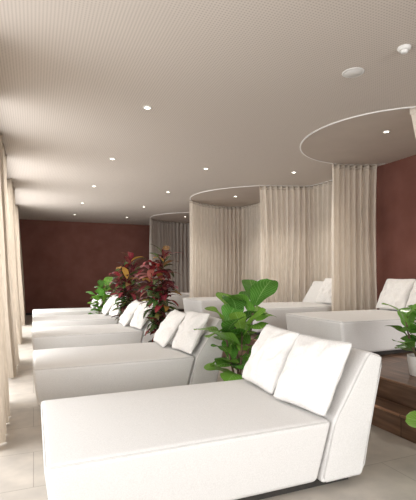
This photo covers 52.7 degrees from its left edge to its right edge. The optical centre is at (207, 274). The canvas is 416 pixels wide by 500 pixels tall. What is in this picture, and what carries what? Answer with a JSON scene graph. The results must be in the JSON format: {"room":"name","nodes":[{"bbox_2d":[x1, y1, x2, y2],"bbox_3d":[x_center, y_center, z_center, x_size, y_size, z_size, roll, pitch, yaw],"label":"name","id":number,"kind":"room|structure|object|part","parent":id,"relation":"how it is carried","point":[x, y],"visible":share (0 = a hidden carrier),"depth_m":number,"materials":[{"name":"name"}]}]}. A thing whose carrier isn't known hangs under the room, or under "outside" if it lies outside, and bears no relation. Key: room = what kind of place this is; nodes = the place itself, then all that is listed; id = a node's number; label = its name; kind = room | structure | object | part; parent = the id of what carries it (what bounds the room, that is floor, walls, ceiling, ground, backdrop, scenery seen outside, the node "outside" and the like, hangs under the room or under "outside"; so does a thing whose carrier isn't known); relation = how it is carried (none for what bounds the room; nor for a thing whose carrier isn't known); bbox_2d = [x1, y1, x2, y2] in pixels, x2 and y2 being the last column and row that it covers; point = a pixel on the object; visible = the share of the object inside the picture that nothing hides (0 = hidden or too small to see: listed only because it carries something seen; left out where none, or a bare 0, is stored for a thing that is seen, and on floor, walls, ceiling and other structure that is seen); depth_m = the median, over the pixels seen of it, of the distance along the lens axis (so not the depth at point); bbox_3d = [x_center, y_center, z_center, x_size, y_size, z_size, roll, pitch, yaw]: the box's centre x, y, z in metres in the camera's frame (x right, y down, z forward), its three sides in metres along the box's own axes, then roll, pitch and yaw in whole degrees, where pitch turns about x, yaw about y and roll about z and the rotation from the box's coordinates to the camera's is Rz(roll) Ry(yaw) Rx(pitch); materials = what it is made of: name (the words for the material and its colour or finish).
{"room":"spa","nodes":[
{"label":"spa","id":0,"kind":"room"},
{"bbox_2d":[19,219,149,312],"bbox_3d":[-3.789,-0.265,15.752,6.610,3.330,0.200,0,0,-23],"label":"wall","id":1,"kind":"structure","parent":0,"point":[63,261],"depth_m":15.19,"materials":[{"name":"paint"}]},
{"bbox_2d":[0,0,415,224],"bbox_3d":[0.067,-2.005,6.471,6.610,0.150,20.300,0,0,-23],"label":"ceiling","id":2,"kind":"structure","parent":0,"point":[233,89],"depth_m":4.39,"materials":[{"name":"white paint"}]},
{"bbox_2d":[0,254,9,443],"bbox_3d":[-2.013,-0.269,3.931,0.278,3.308,1.394,0,0,-23],"label":"curtain","id":3,"kind":"object","parent":2,"relation":"hanging from","point":[4,385],"visible":1,"depth_m":3.95,"materials":[{"name":"fabric"}]},
{"bbox_2d":[0,133,19,377],"bbox_3d":[-2.967,-0.269,6.244,0.294,3.308,1.392,0,0,-23],"label":"curtain","id":4,"kind":"object","parent":2,"relation":"hanging from","point":[13,359],"visible":0.95,"depth_m":5.71,"materials":[{"name":"fabric"}]},
{"bbox_2d":[7,178,22,343],"bbox_3d":[-4.082,-0.269,8.904,0.281,3.308,1.206,0,0,-23],"label":"curtain","id":5,"kind":"object","parent":2,"relation":"hanging from","point":[10,188],"visible":0.81,"depth_m":8.41,"materials":[{"name":"fabric"}]},
{"bbox_2d":[15,205,25,324],"bbox_3d":[-5.402,-0.269,12.090,0.284,3.308,1.297,0,0,-23],"label":"curtain","id":6,"kind":"object","parent":2,"relation":"hanging from","point":[20,261],"visible":0.77,"depth_m":11.57,"materials":[{"name":"fabric"}]},
{"bbox_2d":[143,106,151,109],"bbox_3d":[-0.698,-1.924,4.832,0.104,0.010,0.104,0,0,-23],"label":"recessed light","id":7,"kind":"object","parent":2,"relation":"in","point":[144,107],"visible":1,"depth_m":4.82,"materials":[{"name":"white paint"}]},
{"bbox_2d":[151,213,189,222],"bbox_3d":[-0.827,-1.930,14.040,2.054,0.008,2.915,0,0,-23],"label":"ceiling panel","id":8,"kind":"object","parent":2,"relation":"attached to","point":[173,217],"depth_m":14.07,"materials":[{"name":"beige paint"}]},
{"bbox_2d":[191,185,313,206],"bbox_3d":[0.938,-1.930,9.758,2.079,0.008,4.213,0,0,-23],"label":"ceiling panel","id":9,"kind":"object","parent":2,"relation":"attached to","point":[246,196],"depth_m":10.44,"materials":[{"name":"beige paint"}]},
{"bbox_2d":[190,180,331,206],"bbox_3d":[0.910,-1.925,9.752,2.044,0.010,4.223,0,0,-23],"label":"track","id":10,"kind":"object","parent":2,"relation":"attached to","point":[329,180],"visible":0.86,"depth_m":9.14,"materials":[{"name":"white metal"}]},
{"bbox_2d":[189,200,260,297],"bbox_3d":[0.595,-0.470,11.330,2.109,2.900,1.259,0,0,2],"label":"curtain","id":11,"kind":"object","parent":10,"relation":"hanging from","point":[225,242],"visible":0.79,"depth_m":11.60,"materials":[{"name":"fabric"}]},
{"bbox_2d":[259,181,331,302],"bbox_3d":[2.025,-0.470,8.877,1.768,2.900,0.631,0,0,29],"label":"curtain","id":12,"kind":"object","parent":10,"relation":"hanging from","point":[296,222],"visible":0.66,"depth_m":9.06,"materials":[{"name":"fabric"}]},
{"bbox_2d":[342,67,364,77],"bbox_3d":[1.385,-1.926,4.006,0.206,0.008,0.206,0,0,-23],"label":"ceiling speaker","id":13,"kind":"object","parent":2,"relation":"attached to","point":[354,72],"visible":1,"depth_m":3.99,"materials":[{"name":"white paint"}]},
{"bbox_2d":[300,106,415,164],"bbox_3d":[2.443,-1.925,5.982,2.150,0.010,2.572,0,0,-23],"label":"track","id":14,"kind":"object","parent":2,"relation":"attached to","point":[413,106],"visible":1,"depth_m":5.33,"materials":[{"name":"white metal"}]},
{"bbox_2d":[332,163,376,310],"bbox_3d":[2.533,-0.470,7.325,0.791,2.900,0.213,0,0,-5],"label":"curtain","id":15,"kind":"object","parent":14,"relation":"hanging from","point":[354,277],"visible":0.87,"depth_m":7.32,"materials":[{"name":"fabric"}]},
{"bbox_2d":[410,107,415,137],"bbox_3d":[3.066,-0.470,4.989,1.485,2.900,0.297,0,0,-23],"label":"curtain","id":16,"kind":"object","parent":14,"relation":"hanging from","point":[412,110],"visible":1,"depth_m":4.84,"materials":[{"name":"fabric"}]},
{"bbox_2d":[301,108,415,164],"bbox_3d":[2.459,-1.930,5.989,2.163,0.008,2.552,0,0,-23],"label":"ceiling panel","id":17,"kind":"object","parent":2,"relation":"attached to","point":[360,140],"depth_m":6.01,"materials":[{"name":"beige paint"}]},
{"bbox_2d":[397,44,410,54],"bbox_3d":[1.665,-1.905,3.562,0.108,0.050,0.108,0,0,-23],"label":"smoke detector","id":18,"kind":"object","parent":2,"relation":"attached to","point":[403,49],"visible":1,"depth_m":3.54,"materials":[{"name":"white paint"}]},
{"bbox_2d":[0,315,415,499],"bbox_3d":[0.067,1.460,6.471,6.610,0.120,20.300,0,0,-23],"label":"floor","id":19,"kind":"structure","parent":0,"point":[388,472],"depth_m":3.15,"materials":[{"name":"tile"}]},
{"bbox_2d":[32,294,115,315],"bbox_3d":[-3.625,0.963,11.499,2.180,0.872,1.232,0,0,-23],"label":"daybed","id":20,"kind":"object","parent":19,"relation":"on","point":[58,311],"visible":0.23,"depth_m":10.96,"materials":[{"name":"white fabric"}]},
{"bbox_3d":[-3.823,1.140,11.417,1.752,0.420,1.216,0,0,-23],"label":"seat","id":21,"kind":"part","parent":20,"relation":"part of","materials":[{"name":"white fabric"}]},
{"bbox_2d":[32,300,137,327],"bbox_3d":[-2.800,0.963,9.514,2.180,0.872,1.232,0,0,-23],"label":"daybed","id":22,"kind":"object","parent":19,"relation":"on","point":[85,319],"visible":0.3,"depth_m":9.00,"materials":[{"name":"white fabric"}]},
{"bbox_3d":[-2.998,1.140,9.432,1.752,0.420,1.216,0,0,-23],"label":"seat","id":23,"kind":"part","parent":22,"relation":"part of","materials":[{"name":"white fabric"}]},
{"bbox_2d":[102,295,117,314],"bbox_3d":[-2.333,0.708,9.979,0.354,0.444,0.530,0,0,-20],"label":"cushion","id":24,"kind":"object","parent":22,"relation":"on","point":[106,308],"visible":0.77,"depth_m":9.80,"materials":[{"name":"fabric"}]},
{"bbox_2d":[109,296,125,316],"bbox_3d":[-2.028,0.693,9.483,0.316,0.461,0.531,0,0,-31],"label":"cushion","id":25,"kind":"object","parent":22,"relation":"on","point":[115,312],"visible":0.38,"depth_m":9.35,"materials":[{"name":"fabric"}]},
{"bbox_2d":[32,313,166,349],"bbox_3d":[-1.929,0.963,7.418,2.180,0.872,1.232,0,0,-23],"label":"daybed","id":26,"kind":"object","parent":19,"relation":"on","point":[108,334],"visible":0.44,"depth_m":6.90,"materials":[{"name":"white fabric"}]},
{"bbox_3d":[-2.127,1.140,7.335,1.752,0.420,1.216,0,0,-23],"label":"seat","id":27,"kind":"part","parent":26,"relation":"part of","materials":[{"name":"white fabric"}]},
{"bbox_2d":[119,300,140,325],"bbox_3d":[-1.459,0.708,7.883,0.350,0.444,0.530,0,0,-20],"label":"cushion","id":28,"kind":"object","parent":26,"relation":"on","point":[126,317],"visible":0.84,"depth_m":7.70,"materials":[{"name":"fabric"}]},
{"bbox_2d":[130,301,152,328],"bbox_3d":[-1.158,0.693,7.386,0.314,0.461,0.531,0,0,-31],"label":"cushion","id":29,"kind":"object","parent":26,"relation":"on","point":[137,321],"visible":0.74,"depth_m":7.26,"materials":[{"name":"fabric"}]},
{"bbox_3d":[-1.157,0.939,7.739,0.506,0.823,1.232,0,0,-23],"label":"backrest","id":30,"kind":"part","parent":26,"relation":"part of","materials":[{"name":"white fabric"}]},
{"bbox_2d":[86,277,114,313],"bbox_3d":[-2.732,0.722,10.835,0.830,1.353,0.767,0,0,-23],"label":"fiddle leaf fig","id":31,"kind":"object","parent":19,"relation":"on","point":[100,291],"visible":0.58,"depth_m":10.74,"materials":[{"name":"plant"}]},
{"bbox_3d":[-2.724,0.687,10.797,0.214,0.933,0.291,0,0,30],"label":"stem","id":32,"kind":"part","parent":31,"relation":"part of","materials":[{"name":"green plant"}]},
{"bbox_2d":[108,252,145,323],"bbox_3d":[-1.714,0.456,8.771,0.772,1.886,0.853,0,0,2],"label":"potted croton","id":33,"kind":"object","parent":19,"relation":"on","point":[125,275],"visible":0.66,"depth_m":8.67,"materials":[{"name":"plant"}]},
{"bbox_2d":[33,311,222,406],"bbox_3d":[-0.990,0.963,5.209,2.180,0.872,1.232,0,0,-23],"label":"daybed","id":34,"kind":"object","parent":19,"relation":"on","point":[58,373],"visible":0.66,"depth_m":4.71,"materials":[{"name":"white fabric"}]},
{"bbox_3d":[-1.187,1.140,5.127,1.752,0.420,1.216,0,0,-23],"label":"seat","id":35,"kind":"part","parent":34,"relation":"part of","materials":[{"name":"white fabric"}]},
{"bbox_2d":[153,309,185,346],"bbox_3d":[-0.519,0.708,5.675,0.342,0.444,0.532,0,0,-20],"label":"cushion","id":36,"kind":"object","parent":34,"relation":"on","point":[168,328],"visible":0.96,"depth_m":5.51,"materials":[{"name":"fabric"}]},
{"bbox_2d":[172,311,209,353],"bbox_3d":[-0.215,0.693,5.179,0.318,0.461,0.531,0,0,-31],"label":"cushion","id":37,"kind":"object","parent":34,"relation":"on","point":[186,339],"visible":0.99,"depth_m":5.05,"materials":[{"name":"fabric"}]},
{"bbox_3d":[-0.217,0.939,5.530,0.506,0.823,1.232,0,0,-23],"label":"backrest","id":38,"kind":"part","parent":34,"relation":"part of","materials":[{"name":"white fabric"}]},
{"bbox_2d":[133,244,181,342],"bbox_3d":[-0.782,0.450,6.609,0.803,1.898,0.874,0,0,-23],"label":"potted croton","id":39,"kind":"object","parent":19,"relation":"on","point":[159,293],"visible":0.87,"depth_m":6.53,"materials":[{"name":"plant"}]},
{"bbox_3d":[-0.799,0.375,6.631,0.279,1.431,0.328,0,0,-23],"label":"stem","id":40,"kind":"part","parent":39,"relation":"part of","materials":[{"name":"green plant"}]},
{"bbox_2d":[41,348,381,499],"bbox_3d":[-0.034,0.963,3.051,2.180,0.872,1.232,0,0,-23],"label":"daybed","id":41,"kind":"object","parent":19,"relation":"on","point":[233,439],"visible":0.9,"depth_m":2.61,"materials":[{"name":"white fabric"}]},
{"bbox_3d":[-0.231,1.140,2.969,1.752,0.420,1.216,0,0,-23],"label":"seat","id":42,"kind":"part","parent":41,"relation":"part of","materials":[{"name":"white fabric"}]},
{"bbox_2d":[242,324,298,393],"bbox_3d":[0.518,0.689,3.551,0.308,0.484,0.529,0,0,-19],"label":"cushion","id":43,"kind":"object","parent":41,"relation":"on","point":[268,357],"visible":0.93,"depth_m":3.42,"materials":[{"name":"fabric"}]},
{"bbox_2d":[273,334,351,415],"bbox_3d":[0.739,0.693,3.020,0.322,0.461,0.531,0,0,-31],"label":"cushion","id":44,"kind":"object","parent":41,"relation":"on","point":[310,376],"visible":1,"depth_m":2.90,"materials":[{"name":"fabric"}]},
{"bbox_3d":[0.739,0.939,3.372,0.506,0.823,1.232,0,0,-23],"label":"backrest","id":45,"kind":"part","parent":41,"relation":"part of","materials":[{"name":"white fabric"}]},
{"bbox_2d":[194,279,277,380],"bbox_3d":[0.362,0.717,4.523,0.946,1.364,0.845,0,0,-23],"label":"fiddle leaf fig","id":46,"kind":"object","parent":19,"relation":"on","point":[233,315],"visible":0.83,"depth_m":4.45,"materials":[{"name":"plant"}]},
{"bbox_3d":[0.341,0.704,4.511,0.270,0.901,0.308,0,0,36],"label":"stem","id":47,"kind":"part","parent":46,"relation":"part of","materials":[{"name":"green plant"}]},
{"bbox_2d":[139,301,415,409],"bbox_3d":[0.778,1.200,9.576,2.494,0.400,14.690,0,0,-23],"label":"raised platform","id":48,"kind":"object","parent":19,"relation":"on","point":[396,384],"visible":0.02,"depth_m":4.10,"materials":[{"name":"brown wood"}]},
{"bbox_2d":[167,293,188,310],"bbox_3d":[-0.424,0.563,12.396,2.180,0.872,1.232,0,0,-23],"label":"daybed","id":49,"kind":"object","parent":48,"relation":"on","point":[179,299],"visible":0.09,"depth_m":11.59,"materials":[{"name":"white fabric"}]},
{"bbox_2d":[183,280,258,318],"bbox_3d":[0.620,0.563,9.960,2.180,0.872,1.232,0,0,-23],"label":"daybed","id":50,"kind":"object","parent":48,"relation":"on","point":[197,304],"visible":0.3,"depth_m":9.17,"materials":[{"name":"white fabric"}]},
{"bbox_3d":[0.423,0.740,9.878,1.752,0.420,1.216,0,0,-23],"label":"seat","id":51,"kind":"part","parent":50,"relation":"part of","materials":[{"name":"white fabric"}]},
{"bbox_2d":[234,281,331,334],"bbox_3d":[1.544,0.563,7.843,2.180,0.872,1.232,0,0,-23],"label":"daybed","id":52,"kind":"object","parent":48,"relation":"on","point":[278,309],"visible":0.35,"depth_m":7.27,"materials":[{"name":"white fabric"}]},
{"bbox_3d":[1.346,0.740,7.761,1.752,0.420,1.216,0,0,-23],"label":"seat","id":53,"kind":"part","parent":52,"relation":"part of","materials":[{"name":"white fabric"}]},
{"bbox_3d":[2.316,0.538,8.164,0.506,0.823,1.232,0,0,-23],"label":"backrest","id":54,"kind":"part","parent":52,"relation":"part of","materials":[{"name":"white fabric"}]},
{"bbox_2d":[315,278,331,303],"bbox_3d":[2.285,0.291,7.858,0.310,0.465,0.531,0,0,-28],"label":"cushion","id":55,"kind":"object","parent":52,"relation":"on","point":[325,292],"visible":0.53,"depth_m":7.83,"materials":[{"name":"fabric"}]},
{"bbox_2d":[286,309,415,354],"bbox_3d":[2.345,0.563,5.912,2.180,0.872,1.232,0,0,-23],"label":"daybed","id":56,"kind":"object","parent":48,"relation":"on","point":[367,330],"visible":0.69,"depth_m":5.24,"materials":[{"name":"white fabric"}]},
{"bbox_2d":[376,279,415,309],"bbox_3d":[2.872,0.291,6.445,0.310,0.465,0.531,0,0,-26],"label":"cushion","id":57,"kind":"object","parent":56,"relation":"on","point":[395,292],"visible":0.91,"depth_m":6.35,"materials":[{"name":"fabric"}]},
{"bbox_2d":[405,280,415,307],"bbox_3d":[3.087,0.291,5.928,0.308,0.465,0.534,0,0,-27],"label":"cushion","id":58,"kind":"object","parent":56,"relation":"on","point":[412,298],"visible":0.62,"depth_m":6.04,"materials":[{"name":"fabric"}]},
{"bbox_2d":[382,303,415,376],"bbox_3d":[2.106,0.574,4.197,0.692,0.849,0.631,0,0,19],"label":"fiddle leaf fig","id":59,"kind":"object","parent":48,"relation":"on","point":[407,315],"visible":1,"depth_m":4.24,"materials":[{"name":"plant"}]},
{"bbox_3d":[2.167,0.589,4.195,0.254,0.537,0.297,0,0,-23],"label":"stem","id":60,"kind":"part","parent":59,"relation":"part of","materials":[{"name":"green plant"}]},
{"bbox_2d":[407,353,415,376],"bbox_3d":[2.121,0.899,4.173,0.260,0.199,0.260,0,0,-23],"label":"pot","id":61,"kind":"object","parent":48,"relation":"on","point":[411,357],"depth_m":4.14,"materials":[{"name":"ceramic"}]},
{"bbox_2d":[222,350,415,443],"bbox_3d":[-0.483,1.300,9.047,0.238,0.200,14.680,0,0,-23],"label":"step","id":62,"kind":"structure","parent":19,"relation":"on","point":[389,416],"depth_m":3.74,"materials":[{"name":"brown wood"}]},
{"bbox_2d":[405,411,415,427],"bbox_3d":[1.605,1.056,2.631,0.821,0.686,0.677,0,0,-23],"label":"fiddle leaf fig","id":63,"kind":"object","parent":19,"relation":"on","point":[410,420],"visible":1,"depth_m":2.85,"materials":[{"name":"plant"}]},
{"bbox_2d":[376,155,415,309],"bbox_3d":[3.027,-0.265,7.701,0.200,3.330,19.900,0,0,-23],"label":"wall","id":64,"kind":"structure","parent":0,"point":[396,180],"depth_m":7.08,"materials":[{"name":"paint"}]},
{"bbox_3d":[-0.850,-1.925,14.031,2.027,0.010,2.935,0,0,-23],"label":"track","id":65,"kind":"object","parent":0,"visible":0},
{"bbox_2d":[149,218,189,296],"bbox_3d":[-1.357,-0.470,15.099,0.438,2.900,2.100,0,0,45],"label":"curtain","id":66,"kind":"object","parent":65,"relation":"hanging from","point":[176,236],"visible":0.6,"depth_m":15.38,"materials":[{"name":"grey fabric"}]}
]}

